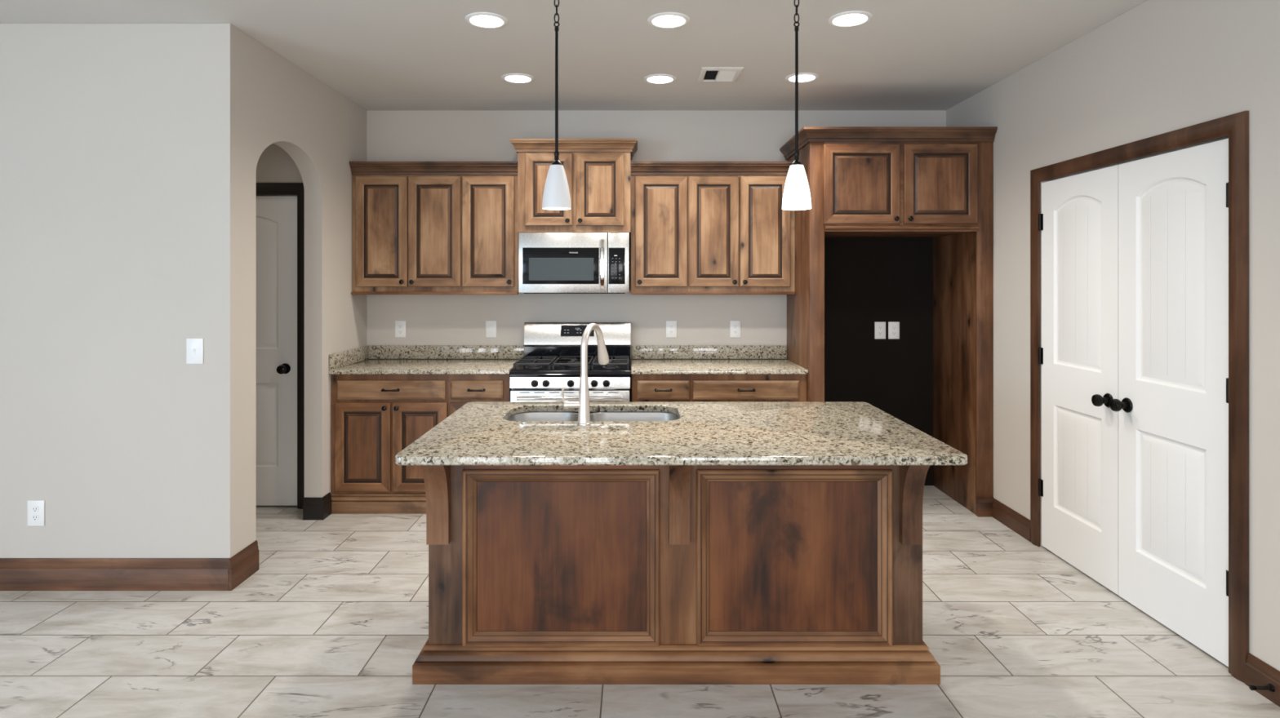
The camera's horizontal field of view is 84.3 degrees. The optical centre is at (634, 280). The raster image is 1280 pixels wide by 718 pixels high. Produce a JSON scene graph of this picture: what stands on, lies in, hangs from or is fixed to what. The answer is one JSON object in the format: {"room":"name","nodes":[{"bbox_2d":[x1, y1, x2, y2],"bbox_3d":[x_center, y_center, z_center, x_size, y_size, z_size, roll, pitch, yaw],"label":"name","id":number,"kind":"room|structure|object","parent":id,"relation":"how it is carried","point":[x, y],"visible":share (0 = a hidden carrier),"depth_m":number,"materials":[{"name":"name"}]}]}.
{"room":"kitchen","nodes":[
{"label":"kitchen","id":0,"kind":"room"},
{"bbox_2d":[0,23,243,558],"bbox_3d":[-3.567,0.124,3.435,3.265,2.709,0.110,0,0,0],"label":"wall","id":1,"kind":"structure","parent":0,"point":[122,144],"depth_m":3.38,"materials":[{"name":"beige paint"}]},
{"bbox_2d":[27,500,44,526],"bbox_3d":[-2.860,1.113,3.375,0.080,0.122,0.009,0,0,0],"label":"wall outlet","id":2,"kind":"object","parent":1,"relation":"attached to","point":[36,508],"visible":1,"depth_m":3.37,"materials":[{"name":"white plastic"}]},
{"bbox_2d":[31,506,39,512],"bbox_3d":[-2.860,1.093,3.372,0.034,0.029,0.002,0,0,0],"label":"receptacle","id":3,"kind":"object","parent":2,"relation":"attached to","point":[34,508],"depth_m":3.37,"materials":[{"name":"white plastic"}]},
{"bbox_2d":[31,515,39,520],"bbox_3d":[-2.860,1.133,3.372,0.034,0.029,0.002,0,0,0],"label":"receptacle","id":4,"kind":"object","parent":2,"relation":"attached to","point":[34,517],"depth_m":3.37,"materials":[{"name":"white plastic"}]},
{"bbox_2d":[0,558,229,591],"bbox_3d":[-3.562,1.404,3.372,3.255,0.150,0.015,0,0,0],"label":"baseboard","id":5,"kind":"structure","parent":1,"relation":"attached to","point":[15,574],"depth_m":3.36,"materials":[{"name":"brown wood"}]},
{"bbox_2d":[186,338,203,364],"bbox_3d":[-2.101,0.338,3.369,0.080,0.122,0.020,0,0,0],"label":"light switch","id":6,"kind":"object","parent":1,"relation":"attached to","point":[194,347],"visible":1,"depth_m":3.37,"materials":[{"name":"white plastic"}]},
{"bbox_2d":[256,143,302,195],"bbox_3d":[-3.623,0.124,4.635,3.153,2.709,0.100,0,0,0],"label":"wall","id":7,"kind":"structure","parent":0,"point":[274,164],"depth_m":4.59,"materials":[{"name":"paint"}]},
{"bbox_2d":[256,195,297,506],"bbox_3d":[-2.570,0.460,4.579,0.756,2.015,0.110,0,0,0],"label":"door","id":8,"kind":"structure","parent":7,"relation":"in","point":[276,215],"depth_m":4.60,"materials":[{"name":"white paint"}]},
{"bbox_2d":[256,182,304,509],"bbox_3d":[-2.570,0.422,4.575,0.918,2.111,0.020,0,0,0],"label":"trim","id":9,"kind":"structure","parent":7,"relation":"attached to","point":[297,188],"depth_m":4.57,"materials":[{"name":"black wood"}]},
{"bbox_2d":[243,31,366,549],"bbox_3d":[-1.990,0.124,4.298,0.110,2.709,1.616,0,0,0],"label":"wall","id":10,"kind":"structure","parent":0,"point":[321,129],"depth_m":4.37,"materials":[{"name":"beige paint"}]},
{"bbox_2d":[228,540,258,591],"bbox_3d":[-1.927,1.404,3.487,0.015,0.150,0.247,0,0,0],"label":"baseboard","id":11,"kind":"structure","parent":10,"relation":"attached to","point":[245,563],"depth_m":3.47,"materials":[{"name":"brown wood"}]},
{"bbox_2d":[302,493,331,519],"bbox_3d":[-1.982,1.411,4.418,0.126,0.135,0.121,0,0,0],"label":"baseboard","id":12,"kind":"structure","parent":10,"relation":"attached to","point":[313,508],"depth_m":4.36,"materials":[{"name":"black wood"}]},
{"bbox_2d":[328,346,368,369],"bbox_3d":[-1.922,0.517,4.775,0.020,0.096,0.616,0,0,0],"label":"backsplash","id":13,"kind":"structure","parent":10,"relation":"attached to","point":[340,359],"depth_m":4.72,"materials":[{"name":"stone"}]},
{"bbox_2d":[0,0,1146,110],"bbox_3d":[-1.075,-1.281,0.753,8.450,0.100,8.906,0,0,0],"label":"ceiling","id":14,"kind":"structure","parent":0,"point":[380,55],"depth_m":3.69,"materials":[{"name":"paint"}]},
{"bbox_2d":[465,12,507,27],"bbox_3d":[-0.699,-1.226,3.337,0.200,0.008,0.200,0,0,0],"label":"recessed light","id":15,"kind":"object","parent":14,"relation":"in","point":[483,20],"visible":1,"depth_m":3.33,"materials":[{"name":"white plastic"}]},
{"bbox_2d":[501,73,534,83],"bbox_3d":[-0.709,-1.226,4.292,0.200,0.008,0.200,0,0,0],"label":"recessed light","id":16,"kind":"object","parent":14,"relation":"in","point":[512,77],"visible":1,"depth_m":4.28,"materials":[{"name":"white"}]},
{"bbox_2d":[542,0,571,210],"bbox_3d":[-0.307,-0.756,2.780,0.120,0.948,0.120,0,0,0],"label":"pendant light","id":17,"kind":"object","parent":14,"relation":"hanging from","point":[556,196],"visible":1,"depth_m":2.75,"materials":[{"name":"white glass"}]},
{"bbox_2d":[551,155,561,164],"bbox_3d":[-0.307,-0.475,2.780,0.042,0.049,0.042,0,0,0],"label":"socket","id":18,"kind":"object","parent":17,"relation":"attached to","point":[556,162],"depth_m":2.77,"materials":[{"name":"black metal"}]},
{"bbox_2d":[643,73,676,84],"bbox_3d":[0.154,-1.226,4.306,0.200,0.008,0.200,0,0,0],"label":"recessed light","id":19,"kind":"object","parent":14,"relation":"in","point":[660,78],"visible":1,"depth_m":4.29,"materials":[{"name":"white"}]},
{"bbox_2d":[647,12,689,27],"bbox_3d":[0.161,-1.226,3.337,0.200,0.008,0.200,0,0,0],"label":"recessed light","id":20,"kind":"object","parent":14,"relation":"in","point":[662,20],"visible":1,"depth_m":3.33,"materials":[{"name":"white"}]},
{"bbox_2d":[697,66,743,81],"bbox_3d":[0.507,-1.225,4.215,0.245,0.012,0.280,0,0,0],"label":"ceiling vent","id":21,"kind":"object","parent":14,"relation":"in","point":[706,73],"visible":1,"depth_m":4.19,"materials":[{"name":"metal"}]},
{"bbox_2d":[782,0,811,210],"bbox_3d":[0.637,-0.756,2.780,0.120,0.948,0.120,0,0,0],"label":"pendant light","id":22,"kind":"object","parent":14,"relation":"hanging from","point":[796,195],"visible":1,"depth_m":2.76,"materials":[{"name":"white glass"}]},
{"bbox_2d":[791,155,802,164],"bbox_3d":[0.637,-0.475,2.780,0.042,0.049,0.042,0,0,0],"label":"socket","id":23,"kind":"object","parent":22,"relation":"attached to","point":[796,162],"depth_m":2.77,"materials":[{"name":"black metal"}]},
{"bbox_2d":[785,72,818,82],"bbox_3d":[1.013,-1.226,4.278,0.200,0.008,0.200,0,0,0],"label":"recessed light","id":24,"kind":"object","parent":14,"relation":"in","point":[802,77],"visible":0.88,"depth_m":4.26,"materials":[{"name":"white"}]},
{"bbox_2d":[827,10,872,26],"bbox_3d":[1.012,-1.226,3.320,0.200,0.008,0.200,0,0,0],"label":"recessed light","id":25,"kind":"object","parent":14,"relation":"in","point":[851,18],"visible":1,"depth_m":3.31,"materials":[{"name":"white"}]},
{"bbox_2d":[0,485,1279,717],"bbox_3d":[-1.025,1.529,0.803,8.350,0.100,8.806,0,0,0],"label":"floor","id":26,"kind":"structure","parent":0,"point":[332,621],"depth_m":2.81,"materials":[{"name":"tile"}]},
{"bbox_2d":[330,374,448,514],"bbox_3d":[-1.560,1.038,4.775,0.744,0.882,0.657,0,0,0],"label":"base cabinet","id":27,"kind":"object","parent":26,"relation":"on","point":[375,418],"visible":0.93,"depth_m":4.48,"materials":[{"name":"brown wood"}]},
{"bbox_2d":[328,345,524,374],"bbox_3d":[-1.363,0.532,4.785,1.139,0.126,0.639,0,0,0],"label":"countertop","id":28,"kind":"structure","parent":27,"relation":"on","point":[368,359],"depth_m":4.90,"materials":[{"name":"stone"}]},
{"bbox_2d":[448,373,511,416],"bbox_3d":[-0.992,1.038,4.775,0.390,0.882,0.657,0,0,0],"label":"base cabinet","id":29,"kind":"object","parent":26,"relation":"on","point":[463,389],"visible":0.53,"depth_m":4.48,"materials":[{"name":"brown wood"}]},
{"bbox_2d":[510,322,631,401],"bbox_3d":[-0.407,0.890,4.736,0.758,1.178,0.684,0,0,0],"label":"gas range","id":30,"kind":"object","parent":26,"relation":"on","point":[550,362],"visible":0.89,"depth_m":4.58,"materials":[{"name":"silver metal"}]},
{"bbox_2d":[510,356,631,377],"bbox_3d":[-0.407,0.578,4.763,0.758,0.058,0.623,0,0,0],"label":"cooktop","id":31,"kind":"object","parent":30,"relation":"in","point":[527,366],"depth_m":4.52,"materials":[{"name":"black metal"}]},
{"bbox_2d":[631,374,690,401],"bbox_3d":[0.170,1.038,4.775,0.376,0.882,0.657,0,0,0],"label":"base cabinet","id":32,"kind":"object","parent":26,"relation":"on","point":[645,388],"visible":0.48,"depth_m":4.48,"materials":[{"name":"brown wood"}]},
{"bbox_2d":[412,412,940,684],"bbox_3d":[0.152,1.037,2.886,1.931,0.884,0.844,0,0,0],"label":"kitchen island","id":33,"kind":"object","parent":26,"relation":"on","point":[539,575],"visible":0.78,"depth_m":2.63,"materials":[{"name":"brown wood"}]},
{"bbox_2d":[395,401,967,465],"bbox_3d":[0.151,0.580,2.777,1.854,0.029,1.025,0,0,0],"label":"island countertop","id":34,"kind":"structure","parent":33,"relation":"on","point":[477,433],"depth_m":2.54,"materials":[{"name":"stone"}]},
{"bbox_2d":[560,323,609,425],"bbox_3d":[-0.175,0.369,2.855,0.100,0.392,0.287,0,0,34],"label":"faucet","id":35,"kind":"object","parent":34,"relation":"on","point":[584,414],"visible":1,"depth_m":2.77,"materials":[{"name":"silver metal"}]},
{"bbox_2d":[506,412,679,422],"bbox_3d":[-0.177,0.697,3.014,0.763,0.199,0.391,0,0,0],"label":"sink","id":36,"kind":"object","parent":34,"relation":"in","point":[524,416],"visible":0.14,"depth_m":3.20,"materials":[{"name":"metal"}]},
{"bbox_2d":[690,374,806,401],"bbox_3d":[0.728,1.038,4.775,0.736,0.882,0.657,0,0,0],"label":"base cabinet","id":37,"kind":"object","parent":26,"relation":"on","point":[704,388],"visible":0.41,"depth_m":4.48,"materials":[{"name":"brown wood"}]},
{"bbox_2d":[631,345,808,374],"bbox_3d":[0.536,0.532,4.785,1.118,0.126,0.639,0,0,0],"label":"countertop","id":38,"kind":"structure","parent":37,"relation":"on","point":[646,359],"depth_m":5.00,"materials":[{"name":"stone"}]},
{"bbox_2d":[779,126,997,516],"bbox_3d":[1.648,0.263,4.742,1.200,2.432,0.725,0,0,0],"label":"refrigerator surround","id":39,"kind":"object","parent":26,"relation":"on","point":[898,226],"visible":0.89,"depth_m":4.56,"materials":[{"name":"brown wood"}]},
{"bbox_2d":[874,321,885,338],"bbox_3d":[1.766,0.360,5.082,0.080,0.124,0.009,0,0,0],"label":"wall outlet","id":40,"kind":"object","parent":39,"relation":"attached to","point":[879,326],"visible":1,"depth_m":5.08,"materials":[{"name":"white plastic"}]},
{"bbox_2d":[888,321,899,338],"bbox_3d":[1.865,0.360,5.082,0.080,0.124,0.009,0,0,0],"label":"wall outlet","id":41,"kind":"object","parent":39,"relation":"attached to","point":[893,326],"visible":1,"depth_m":5.08,"materials":[{"name":"white plastic"}]},
{"bbox_2d":[366,110,946,401],"bbox_3d":[0.102,0.124,5.156,4.295,2.709,0.100,0,0,0],"label":"wall","id":42,"kind":"structure","parent":0,"point":[392,135],"depth_m":5.11,"materials":[{"name":"beige paint"}]},
{"bbox_2d":[395,320,405,337],"bbox_3d":[-1.691,0.352,5.101,0.078,0.122,0.009,0,0,0],"label":"wall outlet","id":43,"kind":"object","parent":42,"relation":"attached to","point":[400,326],"visible":1,"depth_m":5.10,"materials":[{"name":"white plastic"}]},
{"bbox_2d":[351,175,462,291],"bbox_3d":[-1.559,-0.322,4.944,0.748,0.798,0.320,0,0,0],"label":"upper cabinet","id":44,"kind":"object","parent":42,"relation":"attached to","point":[406,230],"visible":0.97,"depth_m":4.82,"materials":[{"name":"brown wood"}]},
{"bbox_2d":[349,161,517,174],"bbox_3d":[-1.365,-0.764,4.809,1.135,0.085,0.050,0,0,0],"label":"crown molding","id":45,"kind":"structure","parent":44,"relation":"attached to","point":[357,167],"depth_m":4.81,"materials":[{"name":"brown wood"}]},
{"bbox_2d":[351,291,518,294],"bbox_3d":[-1.365,0.087,4.835,1.135,0.020,0.040,0,0,0],"label":"rail","id":46,"kind":"object","parent":44,"relation":"attached to","point":[353,292],"visible":0.96,"depth_m":4.82,"materials":[{"name":"brown wood"}]},
{"bbox_2d":[366,345,524,359],"bbox_3d":[-1.363,0.517,5.094,1.139,0.096,0.020,0,0,0],"label":"backsplash","id":47,"kind":"structure","parent":42,"relation":"attached to","point":[375,352],"depth_m":5.08,"materials":[{"name":"stone"}]},
{"bbox_2d":[462,175,518,291],"bbox_3d":[-0.990,-0.322,4.944,0.388,0.798,0.320,0,0,0],"label":"upper cabinet","id":48,"kind":"object","parent":42,"relation":"attached to","point":[490,234],"visible":0.94,"depth_m":4.82,"materials":[{"name":"brown wood"}]},
{"bbox_2d":[485,320,496,337],"bbox_3d":[-1.036,0.352,5.101,0.078,0.122,0.009,0,0,0],"label":"rocker switch","id":49,"kind":"object","parent":42,"relation":"attached to","point":[491,326],"visible":1,"depth_m":5.10,"materials":[{"name":"white plastic"}]},
{"bbox_2d":[509,138,637,235],"bbox_3d":[-0.411,-0.641,4.927,0.860,0.628,0.355,0,0,0],"label":"upper cabinet","id":50,"kind":"object","parent":42,"relation":"attached to","point":[597,171],"visible":0.98,"depth_m":4.78,"materials":[{"name":"brown wood"}]},
{"bbox_2d":[518,232,629,293],"bbox_3d":[-0.410,-0.117,4.908,0.747,0.414,0.390,0,0,0],"label":"microwave","id":51,"kind":"object","parent":50,"relation":"attached to","point":[549,263],"visible":1,"depth_m":4.77,"materials":[{"name":"silver metal"}]},
{"bbox_2d":[631,175,687,291],"bbox_3d":[0.168,-0.322,4.944,0.388,0.798,0.320,0,0,0],"label":"upper cabinet","id":52,"kind":"object","parent":42,"relation":"attached to","point":[659,203],"visible":1,"depth_m":4.82,"materials":[{"name":"brown wood"}]},
{"bbox_2d":[666,320,676,337],"bbox_3d":[0.265,0.352,5.101,0.078,0.122,0.009,0,0,0],"label":"wall outlet","id":53,"kind":"object","parent":42,"relation":"attached to","point":[671,326],"visible":1,"depth_m":5.10,"materials":[{"name":"white plastic"}]},
{"bbox_2d":[631,345,786,359],"bbox_3d":[0.536,0.517,5.094,1.118,0.096,0.020,0,0,0],"label":"backsplash","id":54,"kind":"structure","parent":42,"relation":"attached to","point":[638,352],"depth_m":5.08,"materials":[{"name":"stone"}]},
{"bbox_2d":[729,320,740,337],"bbox_3d":[0.727,0.352,5.101,0.078,0.122,0.009,0,0,0],"label":"wall outlet","id":55,"kind":"object","parent":42,"relation":"attached to","point":[735,326],"visible":1,"depth_m":5.10,"materials":[{"name":"white plastic"}]},
{"bbox_2d":[687,175,795,291],"bbox_3d":[0.730,-0.322,4.944,0.732,0.798,0.320,0,0,0],"label":"upper cabinet","id":56,"kind":"object","parent":42,"relation":"attached to","point":[740,237],"visible":0.98,"depth_m":4.82,"materials":[{"name":"brown wood"}]},
{"bbox_2d":[631,161,792,174],"bbox_3d":[0.535,-0.764,4.809,1.120,0.085,0.050,0,0,0],"label":"crown molding","id":57,"kind":"structure","parent":56,"relation":"attached to","point":[637,167],"depth_m":4.81,"materials":[{"name":"brown wood"}]},
{"bbox_2d":[631,291,795,294],"bbox_3d":[0.535,0.087,4.835,1.120,0.020,0.040,0,0,0],"label":"rail","id":58,"kind":"object","parent":56,"relation":"attached to","point":[632,292],"visible":1,"depth_m":4.82,"materials":[{"name":"brown wood"}]},
{"bbox_2d":[946,0,1279,671],"bbox_3d":[2.310,0.124,0.803,0.120,2.709,8.806,0,0,0],"label":"wall","id":59,"kind":"structure","parent":0,"point":[1157,67],"depth_m":3.13,"materials":[{"name":"beige paint"}]},
{"bbox_2d":[991,498,1030,542],"bbox_3d":[2.241,1.421,4.210,0.015,0.115,0.430,0,0,0],"label":"baseboard","id":60,"kind":"structure","parent":59,"relation":"attached to","point":[1011,519],"depth_m":4.19,"materials":[{"name":"brown wood"}]},
{"bbox_2d":[1039,164,1118,595],"bbox_3d":[2.231,0.464,3.604,0.110,2.006,0.624,0,0,0],"label":"door","id":61,"kind":"structure","parent":59,"relation":"in","point":[1078,219],"depth_m":3.56,"materials":[{"name":"white paint"}]},
{"bbox_2d":[1030,110,1248,684],"bbox_3d":[2.240,0.428,3.290,0.020,2.100,1.406,0,0,0],"label":"trim","id":62,"kind":"structure","parent":59,"relation":"attached to","point":[1235,126],"depth_m":2.65,"materials":[{"name":"brown wood"}]},
{"bbox_2d":[1109,138,1228,666],"bbox_3d":[2.231,0.464,2.976,0.110,2.006,0.624,0,0,0],"label":"door","id":63,"kind":"structure","parent":59,"relation":"in","point":[1171,405],"depth_m":2.93,"materials":[{"name":"white paint"}]},
{"bbox_2d":[1248,684,1275,692],"bbox_3d":[2.196,1.430,2.478,0.074,0.026,0.026,0,0,0],"label":"door stop","id":64,"kind":"object","parent":59,"relation":"attached to","point":[1269,687],"visible":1,"depth_m":2.47,"materials":[{"name":"black metal"}]},
{"bbox_2d":[1245,653,1279,707],"bbox_3d":[2.241,1.421,-0.502,0.015,0.115,6.175,0,0,0],"label":"baseboard","id":65,"kind":"structure","parent":59,"relation":"attached to","point":[1258,673],"depth_m":2.52,"materials":[{"name":"brown wood"}]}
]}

